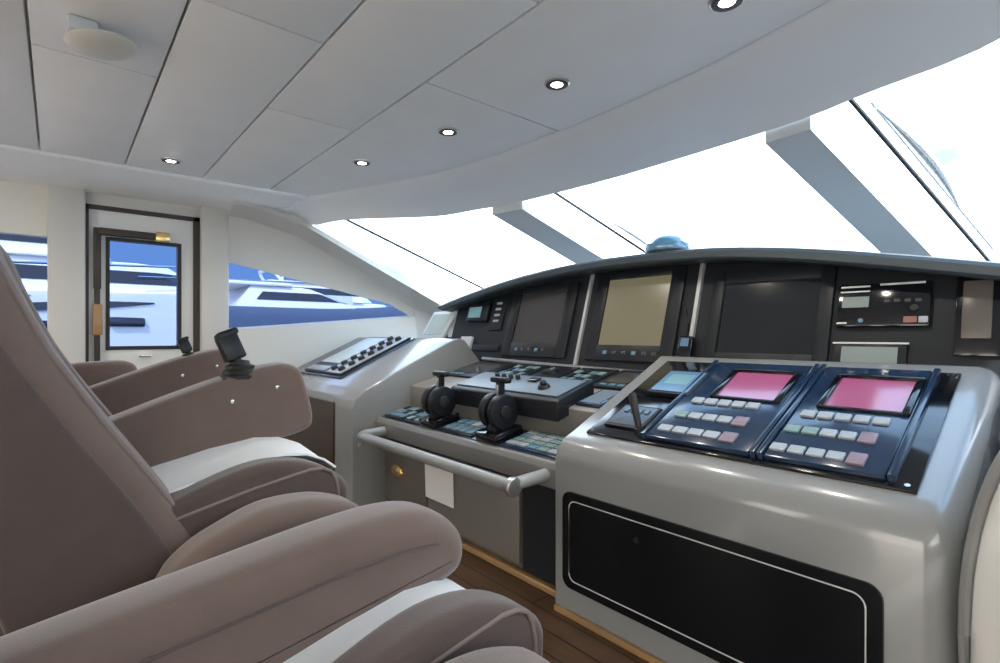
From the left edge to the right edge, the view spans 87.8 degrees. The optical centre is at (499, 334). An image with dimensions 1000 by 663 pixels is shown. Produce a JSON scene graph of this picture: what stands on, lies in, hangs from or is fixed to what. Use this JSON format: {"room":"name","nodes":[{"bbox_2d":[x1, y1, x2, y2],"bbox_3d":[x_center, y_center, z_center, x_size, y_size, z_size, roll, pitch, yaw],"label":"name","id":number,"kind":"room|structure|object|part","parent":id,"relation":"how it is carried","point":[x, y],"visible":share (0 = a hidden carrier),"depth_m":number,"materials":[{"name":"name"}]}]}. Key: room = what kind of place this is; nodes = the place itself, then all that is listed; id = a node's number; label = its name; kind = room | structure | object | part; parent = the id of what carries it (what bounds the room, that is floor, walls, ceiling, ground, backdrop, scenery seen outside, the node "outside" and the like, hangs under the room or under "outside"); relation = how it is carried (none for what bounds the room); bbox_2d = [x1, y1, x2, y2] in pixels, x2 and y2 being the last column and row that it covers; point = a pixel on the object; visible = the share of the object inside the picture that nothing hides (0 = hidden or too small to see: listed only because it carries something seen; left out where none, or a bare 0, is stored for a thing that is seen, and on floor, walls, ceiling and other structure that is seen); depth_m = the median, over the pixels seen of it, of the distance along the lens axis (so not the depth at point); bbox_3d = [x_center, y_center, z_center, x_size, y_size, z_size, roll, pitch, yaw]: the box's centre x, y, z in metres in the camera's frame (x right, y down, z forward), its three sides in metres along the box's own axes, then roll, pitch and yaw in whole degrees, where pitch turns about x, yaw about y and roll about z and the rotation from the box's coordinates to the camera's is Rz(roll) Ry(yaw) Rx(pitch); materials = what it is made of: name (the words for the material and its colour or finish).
{"room":"control cabin","nodes":[
{"label":"control cabin","id":0,"kind":"room"},
{"bbox_2d":[47,185,228,363],"bbox_3d":[-3.411,0.020,2.751,3.565,1.960,0.150,0,0,-40],"label":"wall","id":1,"kind":"structure","parent":0,"point":[66,206],"depth_m":3.31,"materials":[{"name":"white paint"}]},
{"bbox_2d":[0,180,46,237],"bbox_3d":[-3.817,-0.787,2.448,2.555,0.345,0.085,0,0,-40],"label":"blind","id":2,"kind":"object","parent":1,"relation":"attached to","point":[23,206],"depth_m":3.17,"materials":[{"name":"grey fabric"}]},
{"bbox_2d":[86,203,199,369],"bbox_3d":[-2.434,0.075,3.574,0.650,1.850,0.120,0,0,-40],"label":"door","id":3,"kind":"structure","parent":1,"relation":"in","point":[104,224],"depth_m":3.54,"materials":[{"name":"white paint"}]},
{"bbox_2d":[227,202,455,367],"bbox_3d":[-0.952,0.020,4.630,2.652,1.960,0.311,0,0,-40],"label":"wall","id":4,"kind":"structure","parent":0,"point":[262,238],"depth_m":4.20,"materials":[{"name":"white paint"}]},
{"bbox_2d":[274,0,999,224],"bbox_3d":[0.203,-0.936,2.351,1.215,0.187,5.280,0,0,-40],"label":"trim","id":5,"kind":"structure","parent":4,"relation":"attached to","point":[837,52],"depth_m":2.09,"materials":[{"name":"paint"}]},
{"bbox_2d":[0,0,827,208],"bbox_3d":[-1.285,-0.993,1.087,4.650,0.135,5.380,0,0,-40],"label":"ceiling","id":6,"kind":"structure","parent":0,"point":[271,104],"depth_m":2.03,"materials":[{"name":"plastic"}]},
{"bbox_2d":[63,14,137,60],"bbox_3d":[-1.296,-0.957,1.694,0.194,0.086,0.196,0,0,-40],"label":"dome light","id":7,"kind":"object","parent":6,"relation":"attached to","point":[84,36],"visible":1,"depth_m":1.65,"materials":[{"name":"beige plastic"}]},
{"bbox_3d":[-1.331,-0.978,1.658,0.080,0.045,0.070,0,0,-40],"label":"mounting arm","id":8,"kind":"part","parent":7,"relation":"part of","materials":[{"name":"white plastic"}]},
{"bbox_2d":[160,157,181,163],"bbox_3d":[-1.880,-1.005,2.972,0.104,0.030,0.104,0,0,-40],"label":"recessed light","id":9,"kind":"object","parent":6,"relation":"in","point":[170,160],"visible":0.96,"depth_m":2.96,"materials":[{"name":"silver metal"}]},
{"bbox_2d":[353,159,370,165],"bbox_3d":[-0.798,-1.005,3.006,0.104,0.030,0.104,0,0,-40],"label":"recessed light","id":10,"kind":"object","parent":6,"relation":"in","point":[361,162],"visible":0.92,"depth_m":2.99,"materials":[{"name":"silver metal"}]},
{"bbox_2d":[437,127,458,135],"bbox_3d":[-0.254,-1.005,2.549,0.104,0.030,0.104,0,0,-40],"label":"recessed light","id":11,"kind":"object","parent":6,"relation":"in","point":[445,131],"visible":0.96,"depth_m":2.53,"materials":[{"name":"silver metal"}]},
{"bbox_2d":[544,77,569,89],"bbox_3d":[0.226,-1.005,2.064,0.104,0.030,0.104,0,0,-40],"label":"recessed light","id":12,"kind":"object","parent":6,"relation":"in","point":[554,83],"visible":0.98,"depth_m":2.05,"materials":[{"name":"silver metal"}]},
{"bbox_3d":[0.226,-0.992,2.064,0.047,0.002,0.047,0,0,-40],"label":"bulb","id":13,"kind":"part","parent":12,"relation":"part of","materials":[{"name":"white glass"}]},
{"bbox_2d":[708,0,744,11],"bbox_3d":[0.678,-1.005,1.553,0.104,0.030,0.104,0,0,-40],"label":"recessed light","id":14,"kind":"object","parent":6,"relation":"in","point":[714,5],"visible":1,"depth_m":1.56,"materials":[{"name":"silver metal"}]},
{"bbox_3d":[0.678,-0.992,1.553,0.047,0.002,0.047,0,0,-40],"label":"bulb","id":15,"kind":"part","parent":14,"relation":"part of","materials":[{"name":"white glass"}]},
{"bbox_2d":[446,537,648,662],"bbox_3d":[-1.208,1.025,1.151,4.850,0.050,5.480,0,0,-40],"label":"floor","id":16,"kind":"structure","parent":0,"point":[565,640],"depth_m":1.84,"materials":[{"name":"brown wood"}]},
{"bbox_2d":[71,360,136,385],"bbox_3d":[-2.096,0.329,2.359,1.023,1.342,0.660,0,0,-40],"label":"chair","id":17,"kind":"object","parent":16,"relation":"on","point":[92,372],"visible":0.03,"depth_m":2.67,"materials":[{"name":"brown leather"}]},
{"bbox_2d":[0,245,229,416],"bbox_3d":[-1.401,0.329,1.881,1.002,1.342,0.660,0,0,-40],"label":"chair","id":18,"kind":"object","parent":16,"relation":"on","point":[118,394],"visible":0.15,"depth_m":2.12,"materials":[{"name":"brown leather"}]},
{"bbox_3d":[-1.558,0.199,1.786,0.640,1.082,0.410,0,0,-40],"label":"backrest","id":19,"kind":"part","parent":18,"relation":"part of","materials":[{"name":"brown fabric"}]},
{"bbox_3d":[-1.454,0.223,2.181,0.694,0.325,0.133,0,0,-40],"label":"armrest","id":20,"kind":"part","parent":18,"relation":"part of","materials":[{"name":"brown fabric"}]},
{"bbox_2d":[0,248,358,636],"bbox_3d":[-0.870,0.329,1.256,1.002,1.342,0.660,0,0,-40],"label":"chair","id":21,"kind":"object","parent":16,"relation":"on","point":[94,505],"visible":0.8,"depth_m":1.09,"materials":[{"name":"brown leather"}]},
{"bbox_3d":[-0.903,0.217,1.004,0.540,0.966,0.030,0,0,-40],"label":"panel","id":22,"kind":"part","parent":21,"relation":"part of","materials":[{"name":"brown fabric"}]},
{"bbox_3d":[-1.027,0.199,1.162,0.640,1.082,0.410,0,0,-40],"label":"backrest","id":23,"kind":"part","parent":21,"relation":"part of","materials":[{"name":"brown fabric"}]},
{"bbox_3d":[-0.923,0.253,1.556,0.694,0.325,0.133,0,0,-40],"label":"armrest","id":24,"kind":"part","parent":21,"relation":"part of","materials":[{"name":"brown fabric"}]},
{"bbox_3d":[-0.773,0.366,1.431,0.564,0.099,0.275,0,0,-40],"label":"seat","id":25,"kind":"part","parent":21,"relation":"part of","materials":[{"name":"white fabric"}]},
{"bbox_3d":[-0.537,0.486,1.200,0.470,0.202,0.145,0,0,-40],"label":"armrest","id":26,"kind":"part","parent":21,"relation":"part of","materials":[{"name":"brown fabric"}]},
{"bbox_2d":[0,501,549,662],"bbox_3d":[-0.501,0.329,0.585,1.374,1.342,0.570,0,0,-40],"label":"chair","id":27,"kind":"object","parent":16,"relation":"on","point":[369,583],"visible":1,"depth_m":0.86,"materials":[{"name":"brown leather"}]},
{"bbox_3d":[-0.255,0.543,0.913,0.564,0.098,0.226,0,0,-40],"label":"seat","id":28,"kind":"part","parent":27,"relation":"part of","materials":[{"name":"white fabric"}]},
{"bbox_3d":[-0.085,0.555,0.659,0.470,0.202,0.145,0,0,-40],"label":"armrest","id":29,"kind":"part","parent":27,"relation":"part of","materials":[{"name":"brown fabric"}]},
{"bbox_2d":[283,337,478,506],"bbox_3d":[-0.927,0.510,3.741,0.947,0.980,1.388,0,0,-40],"label":"console","id":30,"kind":"object","parent":16,"relation":"on","point":[346,405],"visible":0.46,"depth_m":3.13,"materials":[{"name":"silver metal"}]},
{"bbox_3d":[-1.345,0.685,3.512,0.013,0.570,1.105,0,0,-40],"label":"cupboard door","id":31,"kind":"part","parent":30,"relation":"part of","materials":[{"name":"brown wood"}]},
{"bbox_3d":[-1.115,0.152,3.888,0.560,0.264,0.910,0,0,-40],"label":"instrument panel","id":32,"kind":"part","parent":30,"relation":"part of","materials":[{"name":"silver metal"}]},
{"bbox_2d":[305,336,410,375],"bbox_3d":[-1.050,0.136,3.803,0.524,0.259,0.655,0,0,-40],"label":"control panel","id":33,"kind":"object","parent":30,"relation":"attached to","point":[358,354],"visible":1,"depth_m":3.72,"materials":[{"name":"grey metal"}]},
{"bbox_3d":[-1.311,0.234,3.768,0.060,0.029,0.330,0,0,-40],"label":"label plate","id":34,"kind":"part","parent":33,"relation":"part of","materials":[{"name":"grey metal"}]},
{"bbox_3d":[-1.132,0.223,3.566,0.052,0.040,0.052,0,0,-40],"label":"knob","id":35,"kind":"part","parent":33,"relation":"part of","materials":[{"name":"black plastic"}]},
{"bbox_3d":[-1.058,0.223,3.478,0.052,0.040,0.052,0,0,-40],"label":"knob","id":36,"kind":"part","parent":33,"relation":"part of","materials":[{"name":"black plastic"}]},
{"bbox_3d":[-1.004,0.190,3.524,0.052,0.040,0.052,0,0,-40],"label":"knob","id":37,"kind":"part","parent":33,"relation":"part of","materials":[{"name":"black plastic"}]},
{"bbox_3d":[-0.950,0.158,3.570,0.052,0.040,0.052,0,0,-40],"label":"knob","id":38,"kind":"part","parent":33,"relation":"part of","materials":[{"name":"black plastic"}]},
{"bbox_3d":[-0.930,0.135,3.658,0.505,0.233,0.250,0,0,-40],"label":"control plate","id":39,"kind":"part","parent":33,"relation":"part of","materials":[{"name":"silver metal"}]},
{"bbox_2d":[357,357,642,597],"bbox_3d":[-0.022,0.574,2.658,0.982,0.852,1.425,0,0,-40],"label":"console","id":40,"kind":"object","parent":16,"relation":"on","point":[505,497],"visible":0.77,"depth_m":2.27,"materials":[{"name":"beige laminate"}]},
{"bbox_2d":[384,406,423,419],"bbox_3d":[-0.536,0.445,2.976,0.178,0.050,0.195,0,0,-40],"label":"keypad","id":41,"kind":"object","parent":40,"relation":"on","point":[400,414],"visible":0.96,"depth_m":2.94,"materials":[{"name":"black"}]},
{"bbox_3d":[-0.519,0.775,2.870,0.017,0.350,0.445,0,0,-40],"label":"cupboard door","id":42,"kind":"part","parent":40,"relation":"part of","materials":[{"name":"beige laminate"}]},
{"bbox_2d":[403,411,428,424],"bbox_3d":[-0.403,0.445,2.819,0.178,0.050,0.175,0,0,-40],"label":"keypad","id":43,"kind":"object","parent":40,"relation":"on","point":[413,419],"visible":0.41,"depth_m":2.81,"materials":[{"name":"black"}]},
{"bbox_3d":[-0.403,0.447,2.819,0.178,0.046,0.175,0,0,-40],"label":"plate","id":44,"kind":"part","parent":43,"relation":"part of","materials":[{"name":"black"}]},
{"bbox_3d":[-0.343,0.548,2.333,0.050,0.050,1.200,0,0,-40],"label":"grab rail","id":45,"kind":"part","parent":40,"relation":"part of","materials":[{"name":"grey metal"}]},
{"bbox_2d":[419,371,459,429],"bbox_3d":[-0.313,0.330,2.677,0.164,0.284,0.150,0,0,-40],"label":"throttle","id":46,"kind":"object","parent":40,"relation":"on","point":[438,401],"visible":1,"depth_m":2.64,"materials":[{"name":"black plastic"}]},
{"bbox_3d":[-0.316,0.404,2.674,0.090,0.050,0.060,0,0,-40],"label":"stem","id":47,"kind":"part","parent":46,"relation":"part of","materials":[{"name":"black plastic"}]},
{"bbox_3d":[-0.305,0.234,2.683,0.039,0.094,0.115,0,0,-40],"label":"lever","id":48,"kind":"part","parent":46,"relation":"part of","materials":[{"name":"black"}]},
{"bbox_2d":[425,464,453,508],"bbox_3d":[-0.305,0.740,2.595,0.008,0.190,0.250,0,0,-40],"label":"paper notice","id":49,"kind":"object","parent":40,"relation":"attached to","point":[439,485],"visible":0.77,"depth_m":2.59,"materials":[{"name":"white paper"}]},
{"bbox_2d":[440,417,485,437],"bbox_3d":[-0.148,0.445,2.518,0.178,0.050,0.255,0,0,-40],"label":"keypad","id":50,"kind":"object","parent":40,"relation":"on","point":[467,427],"visible":0.79,"depth_m":2.50,"materials":[{"name":"black"}]},
{"bbox_3d":[-0.148,0.447,2.518,0.178,0.046,0.255,0,0,-40],"label":"plate","id":51,"kind":"part","parent":50,"relation":"part of","materials":[{"name":"black"}]},
{"bbox_3d":[-0.161,0.453,2.539,0.197,0.047,1.397,0,0,-40],"label":"ledge panel","id":52,"kind":"part","parent":40,"relation":"part of","materials":[{"name":"blue"}]},
{"bbox_3d":[-0.141,0.775,2.426,0.017,0.350,0.700,0,0,-40],"label":"cupboard door","id":53,"kind":"part","parent":40,"relation":"part of","materials":[{"name":"grey"}]},
{"bbox_2d":[449,361,517,377],"bbox_3d":[-0.122,0.213,3.199,0.293,0.081,0.370,0,0,-40],"label":"module","id":54,"kind":"object","parent":40,"relation":"on","point":[469,371],"visible":0.82,"depth_m":3.17,"materials":[{"name":"black plastic"}]},
{"bbox_2d":[475,376,522,444],"bbox_3d":[-0.005,0.330,2.315,0.164,0.284,0.150,0,0,-40],"label":"throttle","id":55,"kind":"object","parent":40,"relation":"on","point":[498,411],"visible":1,"depth_m":2.28,"materials":[{"name":"black plastic"}]},
{"bbox_3d":[-0.008,0.404,2.312,0.090,0.050,0.060,0,0,-40],"label":"stem","id":56,"kind":"part","parent":55,"relation":"part of","materials":[{"name":"black plastic"}]},
{"bbox_3d":[-0.014,0.243,2.307,0.006,0.045,0.018,0,0,-40],"label":"lever plate","id":57,"kind":"part","parent":55,"relation":"part of","materials":[{"name":"silver metal"}]},
{"bbox_3d":[0.003,0.234,2.322,0.039,0.094,0.115,0,0,-40],"label":"lever","id":58,"kind":"part","parent":55,"relation":"part of","materials":[{"name":"black"}]},
{"bbox_3d":[-0.210,0.986,2.498,0.035,0.028,1.425,0,0,-40],"label":"trim","id":59,"kind":"part","parent":40,"relation":"part of","materials":[{"name":"brown wood"}]},
{"bbox_2d":[450,372,593,421],"bbox_3d":[0.077,0.275,2.503,0.240,0.166,0.765,0,0,-40],"label":"box","id":60,"kind":"object","parent":40,"relation":"attached to","point":[539,397],"visible":0.9,"depth_m":2.31,"materials":[{"name":"black"}]},
{"bbox_3d":[0.077,0.231,2.504,0.186,0.058,0.715,0,0,-40],"label":"lid","id":61,"kind":"part","parent":60,"relation":"part of","materials":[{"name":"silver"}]},
{"bbox_3d":[0.197,0.222,2.320,0.058,0.046,0.060,0,0,-40],"label":"joystick knob","id":62,"kind":"part","parent":60,"relation":"part of","materials":[{"name":"black plastic"}]},
{"bbox_2d":[499,364,550,374],"bbox_3d":[0.123,0.206,2.955,0.235,0.067,0.240,0,0,-40],"label":"module","id":63,"kind":"object","parent":40,"relation":"on","point":[522,369],"visible":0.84,"depth_m":2.93,"materials":[{"name":"black"}]},
{"bbox_2d":[502,430,564,458],"bbox_3d":[0.178,0.445,2.136,0.178,0.050,0.320,0,0,-40],"label":"keypad","id":64,"kind":"object","parent":40,"relation":"on","point":[544,444],"visible":0.76,"depth_m":2.13,"materials":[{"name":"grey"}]},
{"bbox_3d":[0.177,0.775,2.049,0.020,0.370,0.238,0,0,-40],"label":"recess panel","id":65,"kind":"part","parent":40,"relation":"part of","materials":[{"name":"black"}]},
{"bbox_2d":[532,366,580,377],"bbox_3d":[0.279,0.206,2.773,0.235,0.067,0.200,0,0,-40],"label":"module","id":66,"kind":"object","parent":40,"relation":"on","point":[554,371],"visible":0.71,"depth_m":2.75,"materials":[{"name":"black plastic"}]},
{"bbox_2d":[561,368,618,382],"bbox_3d":[0.423,0.208,2.587,0.254,0.072,0.230,0,0,-40],"label":"module","id":67,"kind":"object","parent":40,"relation":"on","point":[592,374],"visible":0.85,"depth_m":2.58,"materials":[{"name":"black"}]},
{"bbox_2d":[576,389,619,407],"bbox_3d":[0.428,0.268,2.199,0.186,0.056,0.128,0,0,-40],"label":"module","id":68,"kind":"object","parent":40,"relation":"on","point":[598,399],"visible":0.73,"depth_m":2.17,"materials":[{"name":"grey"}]},
{"bbox_2d":[594,370,642,390],"bbox_3d":[0.582,0.208,2.401,0.254,0.072,0.220,0,0,-40],"label":"module","id":69,"kind":"object","parent":40,"relation":"on","point":[618,381],"visible":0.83,"depth_m":2.39,"materials":[{"name":"black plastic"}]},
{"bbox_2d":[554,356,999,662],"bbox_3d":[0.852,0.546,1.728,0.794,0.908,1.120,0,0,-40],"label":"control console","id":70,"kind":"object","parent":16,"relation":"on","point":[666,552],"visible":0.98,"depth_m":1.38,"materials":[{"name":"silver metal"}]},
{"bbox_3d":[0.541,0.989,1.497,0.020,0.022,1.050,0,0,-40],"label":"trim","id":71,"kind":"part","parent":70,"relation":"part of","materials":[{"name":"brown wood"}]},
{"bbox_2d":[604,404,662,429],"bbox_3d":[0.483,0.298,1.887,0.134,0.066,0.160,0,0,-40],"label":"switch panel","id":72,"kind":"object","parent":70,"relation":"attached to","point":[623,418],"visible":0.7,"depth_m":1.87,"materials":[{"name":"black plastic"}]},
{"bbox_2d":[628,392,643,435],"bbox_3d":[0.471,0.272,1.786,0.041,0.148,0.062,0,0,-40],"label":"lever","id":73,"kind":"object","parent":70,"relation":"attached to","point":[632,397],"visible":0.88,"depth_m":1.78,"materials":[{"name":"black plastic"}]},
{"bbox_2d":[647,370,710,397],"bbox_3d":[0.688,0.189,1.998,0.169,0.090,0.177,0,0,-40],"label":"display","id":74,"kind":"object","parent":70,"relation":"on","point":[672,383],"visible":0.85,"depth_m":1.98,"materials":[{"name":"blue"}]},
{"bbox_3d":[0.536,0.725,1.505,0.012,0.340,0.950,0,0,-40],"label":"locker door","id":75,"kind":"part","parent":70,"relation":"part of","materials":[{"name":"black plastic"}]},
{"bbox_2d":[640,360,819,457],"bbox_3d":[0.785,0.223,1.763,0.518,0.248,0.376,0,0,-40],"label":"control panel","id":76,"kind":"object","parent":70,"relation":"on","point":[734,410],"visible":0.98,"depth_m":1.72,"materials":[{"name":"blue plastic"}]},
{"bbox_3d":[0.669,0.223,1.901,0.518,0.248,0.016,0,0,-40],"label":"rail","id":77,"kind":"part","parent":76,"relation":"part of","materials":[{"name":"blue"}]},
{"bbox_3d":[0.902,0.223,1.626,0.518,0.248,0.016,0,0,-40],"label":"rail","id":78,"kind":"part","parent":76,"relation":"part of","materials":[{"name":"blue"}]},
{"bbox_3d":[0.836,0.237,1.718,0.543,0.250,0.965,0,0,-40],"label":"instrument panel","id":79,"kind":"part","parent":70,"relation":"part of","materials":[{"name":"black plastic"}]},
{"bbox_2d":[756,364,940,482],"bbox_3d":[1.012,0.223,1.497,0.518,0.248,0.316,0,0,-40],"label":"control panel","id":80,"kind":"object","parent":70,"relation":"on","point":[863,422],"visible":1,"depth_m":1.45,"materials":[{"name":"blue"}]},
{"bbox_3d":[0.915,0.223,1.611,0.518,0.248,0.016,0,0,-40],"label":"rail","id":81,"kind":"part","parent":80,"relation":"part of","materials":[{"name":"blue"}]},
{"bbox_3d":[1.109,0.223,1.383,0.518,0.248,0.016,0,0,-40],"label":"rail","id":82,"kind":"part","parent":80,"relation":"part of","materials":[{"name":"blue"}]},
{"bbox_2d":[957,450,999,662],"bbox_3d":[1.544,0.537,0.855,0.740,0.925,1.102,0,0,-40],"label":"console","id":83,"kind":"object","parent":16,"relation":"on","point":[978,632],"visible":1,"depth_m":1.01,"materials":[{"name":"white paint"}]},
{"bbox_3d":[0.708,0.525,2.780,0.040,0.950,5.280,0,0,-40],"label":"wall","id":84,"kind":"structure","parent":0,"visible":0},
{"bbox_2d":[346,99,990,288],"bbox_3d":[1.284,-0.411,3.014,2.808,0.906,5.090,0,0,-40],"label":"window frame","id":85,"kind":"structure","parent":84,"relation":"in","point":[803,145],"depth_m":2.35,"materials":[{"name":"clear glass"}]},
{"bbox_2d":[596,211,649,244],"bbox_3d":[1.015,-0.588,3.451,0.920,0.378,0.062,0,0,-30],"label":"wiper","id":86,"kind":"object","parent":85,"relation":"attached to","point":[629,231],"visible":0.55,"depth_m":3.32,"materials":[{"name":"white metal"}]},
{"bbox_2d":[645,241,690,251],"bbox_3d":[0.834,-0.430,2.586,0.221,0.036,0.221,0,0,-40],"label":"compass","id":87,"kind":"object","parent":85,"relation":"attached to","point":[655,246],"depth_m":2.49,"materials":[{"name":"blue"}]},
{"bbox_2d":[870,101,994,250],"bbox_3d":[1.860,-0.628,2.158,1.123,0.460,0.065,0,0,-30],"label":"wiper","id":88,"kind":"object","parent":85,"relation":"attached to","point":[919,147],"visible":1,"depth_m":2.04,"materials":[{"name":"white metal"}]},
{"bbox_3d":[1.694,-0.691,2.057,0.697,0.287,0.053,0,0,-30],"label":"blade","id":89,"kind":"part","parent":88,"relation":"part of","materials":[{"name":"white"}]},
{"bbox_3d":[1.458,0.055,3.418,2.050,0.030,5.280,0,0,-40],"label":"trim","id":90,"kind":"structure","parent":84,"relation":"attached to","visible":0},
{"bbox_2d":[420,311,457,337],"bbox_3d":[-0.469,-0.070,4.083,0.145,0.230,0.376,0,0,-40],"label":"display","id":91,"kind":"object","parent":90,"relation":"on","point":[440,324],"visible":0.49,"depth_m":4.04,"materials":[{"name":"white plastic"}]},
{"bbox_2d":[437,247,999,376],"bbox_3d":[0.887,-0.097,2.847,0.680,0.634,3.430,0,0,-40],"label":"dashboard","id":92,"kind":"object","parent":90,"relation":"on","point":[932,345],"depth_m":2.01,"materials":[{"name":"black plastic"}]},
{"bbox_2d":[466,303,491,321],"bbox_3d":[-0.153,-0.159,3.702,0.063,0.133,0.240,0,0,-40],"label":"instrument","id":93,"kind":"object","parent":92,"relation":"attached to","point":[480,312],"visible":1,"depth_m":3.67,"materials":[{"name":"black plastic"}]},
{"bbox_2d":[461,336,499,351],"bbox_3d":[-0.143,0.060,3.599,0.044,0.099,0.430,0,0,-40],"label":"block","id":94,"kind":"object","parent":92,"relation":"attached to","point":[468,339],"visible":0.77,"depth_m":3.59,"materials":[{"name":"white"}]},
{"bbox_3d":[-0.240,0.055,3.713,0.044,0.089,0.130,0,0,-40],"label":"plate","id":95,"kind":"part","parent":94,"relation":"part of","materials":[{"name":"white plastic"}]},
{"bbox_3d":[-0.099,0.089,3.538,0.023,0.042,0.280,0,0,-40],"label":"plate","id":96,"kind":"part","parent":94,"relation":"part of","materials":[{"name":"black plastic"}]},
{"bbox_3d":[-0.013,-0.141,3.546,0.076,0.222,0.140,0,0,-40],"label":"breaker panel","id":97,"kind":"part","parent":92,"relation":"part of","materials":[{"name":"black plastic"}]},
{"bbox_2d":[500,282,580,358],"bbox_3d":[0.238,-0.089,3.221,0.149,0.449,0.560,0,0,-40],"label":"monitor","id":98,"kind":"object","parent":92,"relation":"attached to","point":[540,320],"visible":0.95,"depth_m":3.19,"materials":[{"name":"black glass"}]},
{"bbox_2d":[584,267,687,362],"bbox_3d":[0.690,-0.098,2.693,0.154,0.468,0.530,0,0,-40],"label":"monitor","id":99,"kind":"object","parent":92,"relation":"attached to","point":[636,317],"visible":0.95,"depth_m":2.67,"materials":[{"name":"black"}]},
{"bbox_2d":[645,234,690,252],"bbox_3d":[0.834,-0.449,2.586,0.221,0.096,0.221,0,0,-40],"label":"compass","id":100,"kind":"object","parent":92,"relation":"on","point":[669,242],"visible":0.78,"depth_m":2.51,"materials":[{"name":"glass"}]},
{"bbox_2d":[676,301,694,355],"bbox_3d":[0.857,-0.017,2.395,0.070,0.280,0.070,0,0,-40],"label":"handset","id":101,"kind":"object","parent":92,"relation":"attached to","point":[686,343],"visible":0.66,"depth_m":2.38,"materials":[{"name":"black plastic"}]},
{"bbox_2d":[680,338,688,345],"bbox_3d":[0.847,0.033,2.386,0.014,0.038,0.040,0,0,-40],"label":"display","id":102,"kind":"object","parent":101,"relation":"attached to","point":[683,341],"depth_m":2.38,"materials":[{"name":"blue glass"}]},
{"bbox_3d":[0.862,-0.074,2.405,0.017,0.166,0.072,0,0,5],"label":"cord","id":103,"kind":"part","parent":101,"relation":"part of","materials":[{"name":"black plastic"}]},
{"bbox_2d":[703,263,837,360],"bbox_3d":[1.113,-0.070,2.183,0.150,0.452,0.495,0,0,-40],"label":"monitor","id":104,"kind":"object","parent":92,"relation":"attached to","point":[781,312],"visible":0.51,"depth_m":2.17,"materials":[{"name":"black"}]},
{"bbox_2d":[833,342,908,363],"bbox_3d":[1.325,0.077,1.867,0.044,0.104,0.230,0,0,-40],"label":"display","id":105,"kind":"object","parent":92,"relation":"attached to","point":[869,352],"visible":0.61,"depth_m":1.85,"materials":[{"name":"black"}]},
{"bbox_2d":[835,280,932,327],"bbox_3d":[1.379,-0.108,1.878,0.073,0.164,0.280,0,0,-40],"label":"control panel","id":106,"kind":"object","parent":92,"relation":"attached to","point":[905,304],"visible":1,"depth_m":1.86,"materials":[{"name":"black plastic"}]},
{"bbox_3d":[1.427,-0.093,1.790,0.022,0.026,0.022,0,0,-40],"label":"channel knob","id":107,"kind":"part","parent":106,"relation":"part of","materials":[{"name":"black plastic"}]},
{"bbox_3d":[1.549,-0.066,1.671,0.092,0.271,0.130,0,0,-40],"label":"storage slot","id":108,"kind":"part","parent":92,"relation":"part of","materials":[{"name":"black plastic"}]},
{"bbox_3d":[1.539,-0.084,1.678,0.059,0.191,0.073,0,0,-40],"label":"plate","id":109,"kind":"part","parent":92,"relation":"part of","materials":[{"name":"beige laminate"}]},
{"label":"outside","id":110,"kind":"structure","parent":0,"visible":0},
{"bbox_3d":[-17.715,4.250,44.002,270.000,0.100,210.000,0,0,-40],"label":"sea","id":111,"kind":"object","parent":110,"visible":0},
{"bbox_2d":[12,260,175,345],"bbox_3d":[-10.374,0.288,7.583,11.013,8.224,3.742,0,0,-40],"label":"yacht","id":112,"kind":"object","parent":111,"relation":"on","point":[135,320],"visible":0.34,"depth_m":9.65,"materials":[{"name":"white"}]},
{"bbox_3d":[-7.521,-1.199,8.563,0.463,0.483,5.804,0,0,31],"label":"guard rail","id":113,"kind":"part","parent":112,"relation":"part of","materials":[{"name":"silver metal"}]},
{"bbox_2d":[0,234,352,305],"bbox_3d":[-13.368,-0.656,18.823,17.011,10.113,4.704,0,0,-40],"label":"yacht","id":114,"kind":"object","parent":111,"relation":"on","point":[124,281],"visible":0.07,"depth_m":16.92,"materials":[{"name":"white"}]},
{"bbox_3d":[-9.172,-2.139,20.548,0.581,0.483,8.814,0,0,35],"label":"guard rail","id":115,"kind":"part","parent":114,"relation":"part of","materials":[{"name":"silver metal"}]},
{"bbox_2d":[258,271,385,307],"bbox_3d":[-10.739,-0.781,38.119,22.010,10.362,5.478,0,0,-40],"label":"yacht","id":116,"kind":"object","parent":111,"relation":"on","point":[358,302],"visible":0.08,"depth_m":35.02,"materials":[{"name":"white"}]},
{"bbox_2d":[229,280,452,327],"bbox_3d":[-4.384,1.330,14.897,7.414,6.140,2.789,0,0,-40],"label":"yacht","id":117,"kind":"object","parent":111,"relation":"on","point":[251,303],"visible":0.17,"depth_m":12.68,"materials":[{"name":"white plastic"}]},
{"bbox_3d":[-2.384,-1.498,15.547,0.350,0.483,3.853,0,0,29],"label":"guard rail","id":118,"kind":"part","parent":117,"relation":"part of","materials":[{"name":"silver metal"}]}
]}

